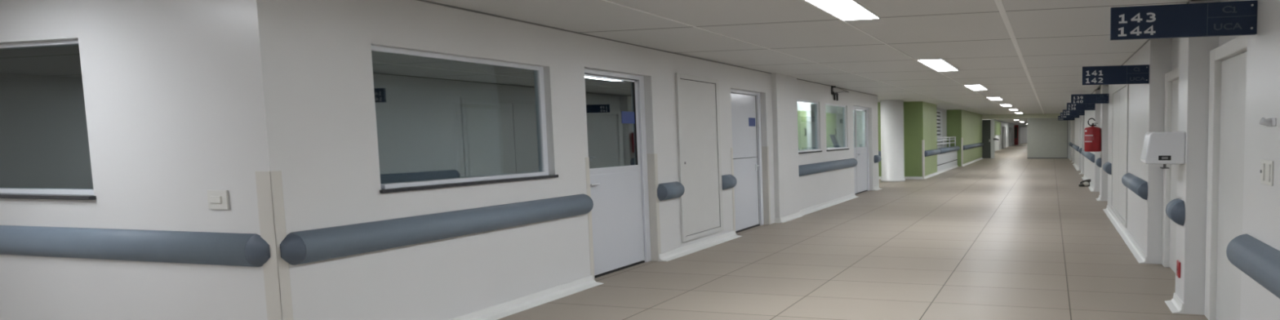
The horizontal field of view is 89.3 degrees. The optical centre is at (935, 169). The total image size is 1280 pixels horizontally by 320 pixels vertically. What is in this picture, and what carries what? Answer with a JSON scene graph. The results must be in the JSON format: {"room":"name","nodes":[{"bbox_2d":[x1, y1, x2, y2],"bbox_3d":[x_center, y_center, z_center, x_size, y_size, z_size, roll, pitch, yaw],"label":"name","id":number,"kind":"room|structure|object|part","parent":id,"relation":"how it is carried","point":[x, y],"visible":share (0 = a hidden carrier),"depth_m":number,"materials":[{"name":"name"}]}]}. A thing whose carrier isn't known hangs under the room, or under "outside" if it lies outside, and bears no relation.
{"room":"hospital interior","nodes":[
{"label":"hospital interior","id":0,"kind":"room"},
{"bbox_2d":[0,0,258,319],"bbox_3d":[-10.701,0.025,4.999,13.050,2.610,0.200,0,4,11],"label":"wall","id":1,"kind":"structure","parent":0,"point":[161,82],"depth_m":3.78,"materials":[{"name":"paint"}]},
{"bbox_2d":[0,40,96,199],"bbox_3d":[-6.455,-0.342,4.056,1.585,1.084,0.130,0,4,11],"label":"window","id":2,"kind":"structure","parent":1,"relation":"in","point":[45,151],"depth_m":4.05,"materials":[{"name":"clear glass"}]},
{"bbox_3d":[-6.454,0.187,4.070,1.585,0.026,0.090,0,4,11],"label":"sill","id":3,"kind":"part","parent":2,"relation":"part of","materials":[{"name":"stone"}]},
{"bbox_2d":[0,225,270,266],"bbox_3d":[-6.482,0.505,4.050,4.700,0.212,0.060,0,4,11],"label":"rail","id":4,"kind":"object","parent":1,"relation":"attached to","point":[250,250],"visible":1,"depth_m":3.79,"materials":[{"name":"grey plastic"}]},
{"bbox_2d":[206,190,230,209],"bbox_3d":[-4.569,0.193,3.667,0.170,0.124,0.019,0,4,11],"label":"light switch","id":5,"kind":"object","parent":1,"relation":"attached to","point":[216,199],"visible":1,"depth_m":3.66,"materials":[{"name":"white plastic"}]},
{"bbox_2d":[231,0,879,319],"bbox_3d":[-2.961,-0.354,9.891,0.200,2.610,12.863,0,4,11],"label":"wall","id":6,"kind":"structure","parent":0,"point":[304,67],"depth_m":4.48,"materials":[{"name":"paint"}]},
{"bbox_2d":[255,170,293,319],"bbox_3d":[-4.174,0.683,3.652,0.124,1.350,0.055,0,4,11],"label":"guard","id":7,"kind":"object","parent":6,"relation":"attached to","point":[269,190],"visible":1,"depth_m":3.62,"materials":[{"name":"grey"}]},
{"bbox_2d":[280,194,593,265],"bbox_3d":[-3.823,0.433,4.818,0.112,0.212,2.470,0,4,11],"label":"rail","id":8,"kind":"object","parent":6,"relation":"attached to","point":[300,247],"visible":1,"depth_m":4.33,"materials":[{"name":"grey plastic"}]},
{"bbox_2d":[370,44,558,193],"bbox_3d":[-3.913,-0.412,4.878,0.145,1.074,1.520,0,4,11],"label":"window","id":9,"kind":"structure","parent":6,"relation":"in","point":[443,120],"depth_m":4.77,"materials":[{"name":"clear glass"}]},
{"bbox_3d":[-3.898,0.111,4.909,0.125,0.026,1.520,0,4,11],"label":"sill","id":10,"kind":"part","parent":9,"relation":"part of","materials":[{"name":"stone"}]},
{"bbox_2d":[585,157,595,280],"bbox_3d":[-3.679,0.536,6.067,0.104,1.330,0.048,0,4,11],"label":"guard","id":11,"kind":"object","parent":6,"relation":"attached to","point":[587,159],"visible":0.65,"depth_m":6.05,"materials":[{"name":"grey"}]},
{"bbox_2d":[584,68,651,278],"bbox_3d":[-3.651,0.033,6.571,0.116,2.270,1.020,0,4,11],"label":"door","id":12,"kind":"structure","parent":6,"relation":"in","point":[615,107],"depth_m":6.61,"materials":[{"name":"white metal"}]},
{"bbox_3d":[-3.684,-0.526,6.494,0.008,1.005,0.862,0,4,11],"label":"glass pane","id":13,"kind":"part","parent":12,"relation":"part of","materials":[{"name":"clear glass"}]},
{"bbox_3d":[-3.658,0.565,6.555,0.005,1.050,0.812,0,4,11],"label":"kick panel","id":14,"kind":"part","parent":12,"relation":"part of","materials":[{"name":"laminate"}]},
{"bbox_2d":[417,0,875,95],"bbox_3d":[-2.876,-1.647,9.764,0.007,0.014,12.813,0,4,11],"label":"shadow gap","id":15,"kind":"structure","parent":6,"relation":"attached to","point":[424,1],"depth_m":5.90,"materials":[{"name":"grey"}]},
{"bbox_2d":[646,153,661,261],"bbox_3d":[-3.469,0.468,7.109,0.104,1.330,0.053,0,4,11],"label":"guard","id":16,"kind":"object","parent":6,"relation":"attached to","point":[652,166],"visible":1,"depth_m":7.08,"materials":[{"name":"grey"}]},
{"bbox_2d":[448,186,882,319],"bbox_3d":[-2.783,0.908,9.912,0.150,0.085,12.813,0,4,11],"label":"baseboard","id":17,"kind":"structure","parent":6,"relation":"attached to","point":[504,309],"depth_m":5.80,"materials":[{"name":"white plastic"}]},
{"bbox_2d":[657,181,684,200],"bbox_3d":[-3.326,0.272,7.288,0.112,0.212,0.440,0,4,11],"label":"rail","id":18,"kind":"object","parent":6,"relation":"attached to","point":[670,190],"visible":1,"depth_m":7.20,"materials":[{"name":"grey plastic"}]},
{"bbox_2d":[675,73,723,242],"bbox_3d":[-3.234,-0.174,7.951,0.030,2.200,0.950,0,4,11],"label":"access panel","id":19,"kind":"object","parent":6,"relation":"attached to","point":[697,98],"visible":1,"depth_m":7.92,"materials":[{"name":"white"}]},
{"bbox_2d":[721,174,737,189],"bbox_3d":[-3.065,0.187,8.590,0.112,0.212,0.300,0,4,11],"label":"rail","id":20,"kind":"object","parent":6,"relation":"attached to","point":[729,181],"visible":1,"depth_m":8.50,"materials":[{"name":"grey plastic"}]},
{"bbox_2d":[730,147,735,231],"bbox_3d":[-3.131,0.348,8.794,0.104,1.350,0.053,0,4,11],"label":"guard","id":21,"kind":"object","parent":6,"relation":"attached to","point":[731,148],"visible":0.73,"depth_m":8.79,"materials":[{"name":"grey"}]},
{"bbox_2d":[730,88,764,232],"bbox_3d":[-3.096,-0.142,9.336,0.116,2.260,1.090,0,4,11],"label":"door","id":22,"kind":"structure","parent":6,"relation":"in","point":[745,108],"depth_m":9.44,"materials":[{"name":"white wood"}]},
{"bbox_2d":[761,146,770,224],"bbox_3d":[-2.907,0.276,9.906,0.104,1.350,0.053,0,4,11],"label":"guard","id":23,"kind":"object","parent":6,"relation":"attached to","point":[765,149],"visible":1,"depth_m":9.88,"materials":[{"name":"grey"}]},
{"bbox_2d":[796,99,822,153],"bbox_3d":[-2.561,-0.854,11.510,0.105,1.044,1.245,0,4,11],"label":"window","id":24,"kind":"structure","parent":6,"relation":"in","point":[807,111],"depth_m":11.62,"materials":[{"name":"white glass"}]},
{"bbox_3d":[-2.546,-0.346,11.540,0.085,0.026,1.245,0,4,11],"label":"sill","id":25,"kind":"part","parent":24,"relation":"part of","materials":[{"name":"stone"}]},
{"bbox_2d":[798,158,857,176],"bbox_3d":[-2.276,-0.069,12.515,0.112,0.212,3.355,0,4,11],"label":"rail","id":26,"kind":"object","parent":6,"relation":"attached to","point":[813,168],"visible":0.98,"depth_m":12.17,"materials":[{"name":"grey plastic"}]},
{"bbox_2d":[825,102,848,151],"bbox_3d":[-2.246,-0.956,13.075,0.105,1.044,1.365,0,4,11],"label":"window","id":27,"kind":"structure","parent":6,"relation":"in","point":[836,115],"depth_m":13.12,"materials":[{"name":"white glass"}]},
{"bbox_3d":[-2.232,-0.448,13.105,0.085,0.026,1.365,0,4,11],"label":"sill","id":28,"kind":"part","parent":27,"relation":"part of","materials":[{"name":"stone"}]},
{"bbox_2d":[831,85,848,100],"bbox_3d":[-2.158,-1.717,13.108,0.100,0.310,0.881,0,4,11],"label":"wall bracket","id":29,"kind":"object","parent":6,"relation":"attached to","point":[833,92],"visible":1,"depth_m":12.79,"materials":[{"name":"black metal"}]},
{"bbox_3d":[-2.237,-1.752,12.712,0.100,0.190,0.080,0,4,11],"label":"bracket plate","id":30,"kind":"part","parent":29,"relation":"part of","materials":[{"name":"black metal"}]},
{"bbox_3d":[-2.122,-1.784,13.109,0.068,0.158,0.854,0,4,15],"label":"bracket arm","id":31,"kind":"part","parent":29,"relation":"part of","materials":[{"name":"grey metal"}]},
{"bbox_2d":[853,106,869,195],"bbox_3d":[-1.973,-0.501,14.928,0.116,2.250,1.500,0,4,11],"label":"door","id":32,"kind":"structure","parent":6,"relation":"in","point":[860,117],"depth_m":15.13,"materials":[{"name":"white wood"}]},
{"bbox_3d":[-2.006,-1.045,14.847,0.008,0.955,1.252,0,4,11],"label":"glass pane","id":33,"kind":"part","parent":32,"relation":"part of","materials":[{"name":"clear glass"}]},
{"bbox_2d":[874,155,881,163],"bbox_3d":[-1.587,-0.292,15.947,0.112,0.212,0.380,0,4,11],"label":"rail","id":34,"kind":"object","parent":6,"relation":"attached to","point":[877,158],"visible":1,"depth_m":15.82,"materials":[{"name":"grey plastic"}]},
{"bbox_2d":[771,72,799,217],"bbox_3d":[-2.703,-0.391,10.441,0.090,2.610,0.820,0,4,11],"label":"wall","id":35,"kind":"structure","parent":0,"point":[784,87],"depth_m":10.30,"materials":[{"name":"paint"}]},
{"bbox_2d":[426,0,1202,124],"bbox_3d":[0.694,-3.747,41.521,21.000,0.100,98.000,0,4,11],"label":"ceiling","id":36,"kind":"structure","parent":0,"point":[1055,39],"depth_m":6.39,"materials":[{"name":"tile"}]},
{"bbox_2d":[602,0,992,115],"bbox_3d":[0.272,-2.256,18.700,0.018,0.026,31.613,0,4,11],"label":"ceiling bar","id":37,"kind":"object","parent":36,"relation":"attached to","point":[602,0],"visible":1,"depth_m":6.28,"materials":[{"name":"white"}]},
{"bbox_2d":[804,0,880,20],"bbox_3d":[-0.831,-1.337,4.551,0.370,0.012,1.550,0,4,11],"label":"recessed light","id":38,"kind":"object","parent":36,"relation":"in","point":[843,10],"visible":1,"depth_m":4.89,"materials":[{"name":"white plastic"}]},
{"bbox_2d":[802,0,1013,111],"bbox_3d":[0.707,-1.913,13.225,0.018,0.026,42.200,0,4,11],"label":"ceiling bar","id":39,"kind":"object","parent":36,"relation":"attached to","point":[802,0],"visible":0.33,"depth_m":6.62,"materials":[{"name":"white metal"}]},
{"bbox_2d":[916,58,959,71],"bbox_3d":[0.067,-1.628,9.023,0.370,0.012,1.550,0,4,11],"label":"recessed light","id":40,"kind":"object","parent":36,"relation":"in","point":[938,64],"visible":1,"depth_m":8.93,"materials":[{"name":"white plastic"}]},
{"bbox_2d":[964,84,987,90],"bbox_3d":[0.965,-1.919,13.494,0.370,0.012,1.550,0,4,11],"label":"recessed light","id":41,"kind":"object","parent":36,"relation":"in","point":[975,87],"visible":1,"depth_m":13.52,"materials":[{"name":"white plastic"}]},
{"bbox_2d":[965,84,986,89],"bbox_3d":[0.965,-1.922,13.494,0.346,0.005,1.526,0,4,11],"label":"diffuser","id":42,"kind":"object","parent":41,"relation":"attached to","point":[971,86],"depth_m":13.32,"materials":[{"name":"white plastic"}]},
{"bbox_2d":[986,97,1003,100],"bbox_3d":[1.863,-2.210,17.966,0.370,0.012,1.550,0,4,11],"label":"recessed light","id":43,"kind":"object","parent":36,"relation":"in","point":[989,98],"visible":0.94,"depth_m":17.84,"materials":[{"name":"white plastic"}]},
{"bbox_2d":[994,0,1044,114],"bbox_3d":[2.173,-1.907,12.930,0.055,0.026,42.200,0,4,11],"label":"ceiling bar","id":44,"kind":"object","parent":36,"relation":"attached to","point":[999,3],"visible":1,"depth_m":6.45,"materials":[{"name":"white metal"}]},
{"bbox_2d":[497,143,1208,319],"bbox_3d":[0.718,-1.043,41.692,21.000,0.100,98.000,0,4,11],"label":"floor","id":45,"kind":"structure","parent":0,"point":[1010,235],"depth_m":6.64,"materials":[{"name":"tile"}]},
{"bbox_2d":[880,99,905,182],"bbox_3d":[-1.392,-0.927,18.718,0.800,2.610,0.800,0,4,11],"label":"column round","id":46,"kind":"structure","parent":45,"relation":"on","point":[892,150],"depth_m":18.41,"materials":[{"name":"paint"}]},
{"bbox_2d":[1013,124,1018,144],"bbox_3d":[10.053,-4.287,71.432,0.500,2.450,0.320,0,4,11],"label":"tall cabinet","id":47,"kind":"object","parent":45,"relation":"on","point":[1015,126],"visible":1,"depth_m":71.31,"materials":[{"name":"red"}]},
{"bbox_3d":[9.967,-4.552,71.279,0.290,1.400,0.020,0,4,11],"label":"cabinet door","id":48,"kind":"part","parent":47,"relation":"part of","materials":[{"name":"red wood"}]},
{"bbox_2d":[1078,178,1090,186],"bbox_3d":[4.249,0.376,16.327,0.361,0.208,0.217,2,4,31],"label":"slipper","id":49,"kind":"object","parent":45,"relation":"on","point":[1086,182],"visible":1,"depth_m":16.29,"materials":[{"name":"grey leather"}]},
{"bbox_2d":[877,101,923,176],"bbox_3d":[-2.730,-0.995,19.977,4.780,2.610,0.255,0,4,11],"label":"wall","id":50,"kind":"structure","parent":0,"point":[913,129],"depth_m":19.46,"materials":[{"name":"paint"}]},
{"bbox_2d":[922,101,937,176],"bbox_3d":[-0.655,-1.056,20.658,0.982,2.610,2.398,0,4,11],"label":"wall","id":51,"kind":"structure","parent":0,"point":[929,110],"depth_m":20.52,"materials":[{"name":"paint"}]},
{"bbox_2d":[921,139,924,178],"bbox_3d":[-0.401,-0.341,19.526,0.050,1.320,0.225,0,4,11],"label":"guard","id":52,"kind":"object","parent":51,"relation":"attached to","point":[923,140],"visible":1,"depth_m":19.44,"materials":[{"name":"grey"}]},
{"bbox_2d":[924,148,941,156],"bbox_3d":[-0.077,-0.611,20.774,0.112,0.212,2.500,0,4,11],"label":"rail","id":53,"kind":"object","parent":51,"relation":"attached to","point":[932,152],"visible":1,"depth_m":20.44,"materials":[{"name":"grey plastic"}]},
{"bbox_2d":[936,107,946,148],"bbox_3d":[-0.032,-1.291,24.273,0.180,2.610,4.950,0,4,11],"label":"wall","id":54,"kind":"structure","parent":0,"point":[944,111],"depth_m":25.93,"materials":[{"name":"grey paint"}]},
{"bbox_2d":[936,110,942,137],"bbox_3d":[0.096,-1.892,24.336,0.040,1.200,1.900,0,4,11],"label":"window","id":55,"kind":"structure","parent":54,"relation":"in","point":[939,113],"depth_m":24.75,"materials":[{"name":"white metal"}]},
{"bbox_2d":[937,150,957,171],"bbox_3d":[0.432,-0.386,24.238,0.210,0.800,4.950,0,4,11],"label":"wall","id":56,"kind":"structure","parent":0,"point":[944,157],"depth_m":23.88,"materials":[{"name":"grey"}]},
{"bbox_2d":[937,136,955,147],"bbox_3d":[0.475,-1.069,24.058,0.052,0.586,4.600,0,4,11],"label":"guard railing","id":57,"kind":"object","parent":56,"relation":"on","point":[954,137],"visible":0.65,"depth_m":24.27,"materials":[{"name":"white metal"}]},
{"bbox_2d":[938,146,959,154],"bbox_3d":[0.633,-0.842,24.311,0.112,0.212,4.630,0,4,11],"label":"rail","id":58,"kind":"object","parent":56,"relation":"attached to","point":[947,149],"visible":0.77,"depth_m":23.91,"materials":[{"name":"grey plastic"}]},
{"bbox_2d":[946,109,960,166],"bbox_3d":[0.778,-1.447,26.627,0.840,2.610,0.006,0,4,11],"label":"pier","id":59,"kind":"object","parent":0,"point":[953,117],"visible":0.57,"depth_m":26.57,"materials":[{"name":"paint"}]},
{"bbox_2d":[960,109,982,164],"bbox_3d":[1.452,-1.709,30.668,1.170,2.610,8.198,0,4,11],"label":"wall","id":60,"kind":"structure","parent":0,"point":[971,122],"depth_m":29.65,"materials":[{"name":"paint"}]},
{"bbox_2d":[879,157,982,179],"bbox_3d":[-0.112,-0.213,27.246,3.060,0.085,15.500,0,4,11],"label":"baseboard","id":61,"kind":"structure","parent":60,"relation":"attached to","point":[980,158],"depth_m":22.02,"materials":[{"name":"white plastic"}]},
{"bbox_2d":[960,137,963,166],"bbox_3d":[1.246,-0.812,26.733,0.040,1.320,0.335,0,4,11],"label":"guard","id":62,"kind":"object","parent":60,"relation":"attached to","point":[962,139],"visible":0.88,"depth_m":26.59,"materials":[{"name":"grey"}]},
{"bbox_2d":[963,142,983,150],"bbox_3d":[2.094,-1.254,30.619,0.112,0.212,7.700,0,4,11],"label":"rail","id":63,"kind":"object","parent":60,"relation":"attached to","point":[979,144],"visible":1,"depth_m":29.49,"materials":[{"name":"grey plastic"}]},
{"bbox_2d":[982,119,994,158],"bbox_3d":[3.153,-1.815,34.238,0.720,2.340,0.170,0,4,11],"label":"door","id":64,"kind":"structure","parent":60,"relation":"in","point":[988,126],"depth_m":34.21,"materials":[{"name":"grey"}]},
{"bbox_3d":[3.410,-1.817,34.222,0.210,2.340,0.100,0,4,11],"label":"frame","id":65,"kind":"part","parent":64,"relation":"part of","materials":[{"name":"grey"}]},
{"bbox_2d":[982,119,1017,151],"bbox_3d":[6.753,-3.423,56.984,0.200,2.610,45.400,0,4,11],"label":"wall","id":66,"kind":"structure","parent":0,"point":[997,144],"depth_m":54.09,"materials":[{"name":"grey paint"}]},
{"bbox_2d":[994,120,1000,134],"bbox_3d":[5.244,-3.512,48.798,0.060,1.150,7.000,0,4,11],"label":"wall","id":67,"kind":"structure","parent":66,"relation":"attached to","point":[997,124],"depth_m":48.47,"materials":[{"name":"paint"}]},
{"bbox_2d":[1002,126,1005,148],"bbox_3d":[6.726,-3.117,56.192,0.060,2.100,3.000,0,4,11],"label":"door","id":68,"kind":"structure","parent":66,"relation":"in","point":[1003,127],"depth_m":55.60,"materials":[{"name":"white wood"}]},
{"bbox_2d":[1008,127,1012,146],"bbox_3d":[8.592,-3.722,65.487,0.060,2.100,4.000,0,4,11],"label":"door","id":69,"kind":"structure","parent":66,"relation":"in","point":[1010,128],"depth_m":64.50,"materials":[{"name":"white plastic"}]},
{"bbox_2d":[982,113,1060,119],"bbox_3d":[5.330,-3.133,33.935,5.140,0.250,0.300,0,4,11],"label":"beam","id":70,"kind":"structure","parent":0,"point":[1045,115],"depth_m":33.85,"materials":[{"name":"white paint"}]},
{"bbox_2d":[1027,118,1067,157],"bbox_3d":[6.572,-1.840,33.744,2.320,2.330,0.150,0,4,11],"label":"wall","id":71,"kind":"structure","parent":0,"point":[1046,137],"depth_m":33.68,"materials":[{"name":"white paint"}]},
{"bbox_2d":[1026,124,1067,158],"bbox_3d":[6.558,-1.819,33.661,2.325,2.360,0.020,0,4,11],"label":"strip","id":72,"kind":"object","parent":71,"relation":"attached to","point":[1067,125],"visible":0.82,"depth_m":33.54,"materials":[{"name":"grey"}]},
{"bbox_2d":[1067,120,1070,158],"bbox_3d":[7.781,-1.820,33.503,0.155,2.360,0.150,0,4,11],"label":"post","id":73,"kind":"object","parent":71,"relation":"attached to","point":[1068,121],"visible":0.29,"depth_m":33.43,"materials":[{"name":"grey"}]},
{"bbox_2d":[1070,0,1279,319],"bbox_3d":[4.131,-0.626,13.183,0.690,2.610,41.500,0,4,11],"label":"wall","id":74,"kind":"structure","parent":0,"point":[1261,202],"depth_m":4.81,"materials":[{"name":"paint"}]},
{"bbox_2d":[1057,115,1075,120],"bbox_3d":[6.287,-2.467,27.631,0.780,0.220,0.064,0,4,11],"label":"room sign","id":75,"kind":"object","parent":74,"relation":"attached to","point":[1059,117],"visible":0.62,"depth_m":27.64,"materials":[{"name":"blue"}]},
{"bbox_2d":[1060,112,1079,118],"bbox_3d":[5.370,-2.165,22.991,0.750,0.220,0.064,0,4,11],"label":"room sign","id":76,"kind":"object","parent":74,"relation":"attached to","point":[1061,113],"visible":0.59,"depth_m":22.98,"materials":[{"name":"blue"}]},
{"bbox_2d":[1062,109,1084,115],"bbox_3d":[4.685,-1.928,19.505,0.720,0.200,0.064,0,4,11],"label":"room sign","id":77,"kind":"object","parent":74,"relation":"attached to","point":[1069,113],"visible":0.97,"depth_m":19.49,"materials":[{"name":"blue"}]},
{"bbox_2d":[1071,144,1079,151],"bbox_3d":[6.156,-0.954,25.300,0.108,0.212,4.830,0,4,11],"label":"rail","id":78,"kind":"object","parent":74,"relation":"attached to","point":[1075,147],"visible":0.9,"depth_m":24.23,"materials":[{"name":"grey plastic"}]},
{"bbox_2d":[1066,102,1095,111],"bbox_3d":[3.759,-1.626,14.866,0.710,0.200,0.064,0,4,11],"label":"room sign","id":79,"kind":"object","parent":74,"relation":"attached to","point":[1075,106],"visible":0.91,"depth_m":14.84,"materials":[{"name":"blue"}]},
{"bbox_2d":[1080,149,1094,163],"bbox_3d":[4.525,-0.425,17.179,0.108,0.212,4.830,0,4,11],"label":"rail","id":80,"kind":"object","parent":74,"relation":"attached to","point":[1088,155],"visible":0.96,"depth_m":15.79,"materials":[{"name":"grey plastic"}]},
{"bbox_2d":[1071,93,1108,104],"bbox_3d":[3.054,-1.395,11.384,0.720,0.190,0.064,0,4,11],"label":"room sign","id":81,"kind":"object","parent":74,"relation":"attached to","point":[1080,98],"visible":1,"depth_m":11.36,"materials":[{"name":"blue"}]},
{"bbox_2d":[1084,117,1101,151],"bbox_3d":[3.553,-0.782,12.981,0.374,0.758,0.297,0,4,11],"label":"fire extinguisher","id":82,"kind":"object","parent":74,"relation":"attached to","point":[1092,135],"visible":1,"depth_m":12.87,"materials":[{"name":"red metal"}]},
{"bbox_2d":[1095,157,1101,167],"bbox_3d":[3.700,-0.157,13.070,0.108,0.212,0.430,0,4,11],"label":"rail","id":83,"kind":"object","parent":74,"relation":"attached to","point":[1098,162],"visible":1,"depth_m":12.89,"materials":[{"name":"grey plastic"}]},
{"bbox_2d":[1102,161,1111,174],"bbox_3d":[3.296,-0.026,11.059,0.108,0.212,0.740,0,4,11],"label":"rail","id":84,"kind":"object","parent":74,"relation":"attached to","point":[1107,166],"visible":1,"depth_m":10.74,"materials":[{"name":"grey plastic"}]},
{"bbox_3d":[3.296,-0.026,11.059,0.108,0.212,0.620,0,4,11],"label":"rail","id":85,"kind":"part","parent":84,"relation":"part of","materials":[{"name":"grey plastic"}]},
{"bbox_2d":[1082,64,1149,84],"bbox_3d":[2.108,-1.105,6.749,0.750,0.215,0.064,0,4,11],"label":"room sign","id":86,"kind":"object","parent":74,"relation":"attached to","point":[1117,74],"visible":1,"depth_m":6.72,"materials":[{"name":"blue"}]},
{"bbox_2d":[1111,84,1128,227],"bbox_3d":[3.027,-0.287,9.492,0.020,2.180,2.100,0,4,11],"label":"access panel","id":87,"kind":"object","parent":74,"relation":"attached to","point":[1121,98],"visible":0.84,"depth_m":9.31,"materials":[{"name":"white"}]},
{"bbox_2d":[1068,157,1183,313],"bbox_3d":[3.750,0.635,13.290,0.090,0.085,41.400,0,4,11],"label":"baseboard","id":88,"kind":"structure","parent":74,"relation":"attached to","point":[1175,305],"depth_m":7.76,"materials":[{"name":"white plastic"}]},
{"bbox_2d":[1121,173,1147,199],"bbox_3d":[2.589,0.203,7.542,0.108,0.212,1.690,0,4,11],"label":"rail","id":89,"kind":"object","parent":74,"relation":"attached to","point":[1139,186],"visible":1,"depth_m":7.07,"materials":[{"name":"grey plastic"}]},
{"bbox_2d":[1091,1,1189,93],"bbox_3d":[2.368,-1.466,6.149,0.007,0.014,27.150,0,4,11],"label":"shadow gap","id":90,"kind":"structure","parent":74,"relation":"attached to","point":[1188,2],"depth_m":7.52,"materials":[{"name":"grey"}]},
{"bbox_2d":[1140,131,1185,168],"bbox_3d":[1.970,-0.169,5.002,0.325,0.320,0.276,0,4,11],"label":"soap dispenser","id":91,"kind":"object","parent":74,"relation":"attached to","point":[1164,148],"visible":1,"depth_m":4.87,"materials":[{"name":"white plastic"}]},
{"bbox_2d":[1161,66,1178,273],"bbox_3d":[2.508,0.055,5.893,0.080,2.200,1.510,0,4,11],"label":"door","id":92,"kind":"structure","parent":74,"relation":"in","point":[1171,99],"depth_m":6.44,"materials":[{"name":"white metal"}]},
{"bbox_2d":[1165,198,1185,226],"bbox_3d":[2.082,0.367,5.017,0.108,0.212,0.330,0,4,11],"label":"rail","id":93,"kind":"object","parent":74,"relation":"attached to","point":[1175,208],"visible":1,"depth_m":4.89,"materials":[{"name":"grey plastic"}]},
{"bbox_2d":[1176,260,1180,278],"bbox_3d":[2.132,0.873,5.056,0.022,0.140,0.100,0,4,11],"label":"power socket","id":94,"kind":"object","parent":74,"relation":"attached to","point":[1178,263],"visible":1,"depth_m":5.02,"materials":[{"name":"red plastic"}]},
{"bbox_2d":[1110,0,1257,40],"bbox_3d":[1.396,-0.841,3.271,0.775,0.184,0.064,0,4,11],"label":"room sign","id":95,"kind":"object","parent":74,"relation":"attached to","point":[1238,18],"visible":1,"depth_m":3.24,"materials":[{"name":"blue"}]},
{"bbox_2d":[1204,35,1247,319],"bbox_3d":[2.143,0.173,4.078,0.080,2.200,1.420,0,4,11],"label":"door","id":96,"kind":"structure","parent":74,"relation":"in","point":[1228,61],"depth_m":4.44,"materials":[{"name":"white wood"}]},
{"bbox_2d":[1226,233,1279,298],"bbox_3d":[0.761,0.795,-1.562,0.108,0.212,10.140,0,4,11],"label":"rail","id":97,"kind":"object","parent":74,"relation":"attached to","point":[1259,260],"visible":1,"depth_m":2.93,"materials":[{"name":"grey plastic"}]},
{"bbox_2d":[1259,159,1273,186],"bbox_3d":[1.726,0.015,3.006,0.017,0.130,0.160,0,4,11],"label":"light switch","id":98,"kind":"object","parent":74,"relation":"attached to","point":[1267,166],"visible":1,"depth_m":2.99,"materials":[{"name":"white plastic"}]},
{"bbox_2d":[1259,117,1276,126],"bbox_3d":[1.696,-0.245,2.955,0.057,0.049,0.120,0,4,11],"label":"wall hook","id":99,"kind":"object","parent":74,"relation":"attached to","point":[1272,122],"visible":1,"depth_m":2.94,"materials":[{"name":"white plastic"}]},
{"bbox_3d":[1.721,-0.242,2.950,0.008,0.040,0.120,0,4,11],"label":"hook plate","id":100,"kind":"part","parent":99,"relation":"part of","materials":[{"name":"white plastic"}]},
{"bbox_3d":[12.802,-4.870,78.978,4.000,2.610,0.200,0,4,11],"label":"wall","id":101,"kind":"structure","parent":0,"visible":0},
{"bbox_2d":[1018,126,1027,143],"bbox_3d":[12.135,-4.747,78.956,1.260,2.380,0.120,0,4,11],"label":"door","id":102,"kind":"structure","parent":101,"relation":"in","point":[1023,131],"depth_m":78.93,"materials":[{"name":"white wood"}]}
]}

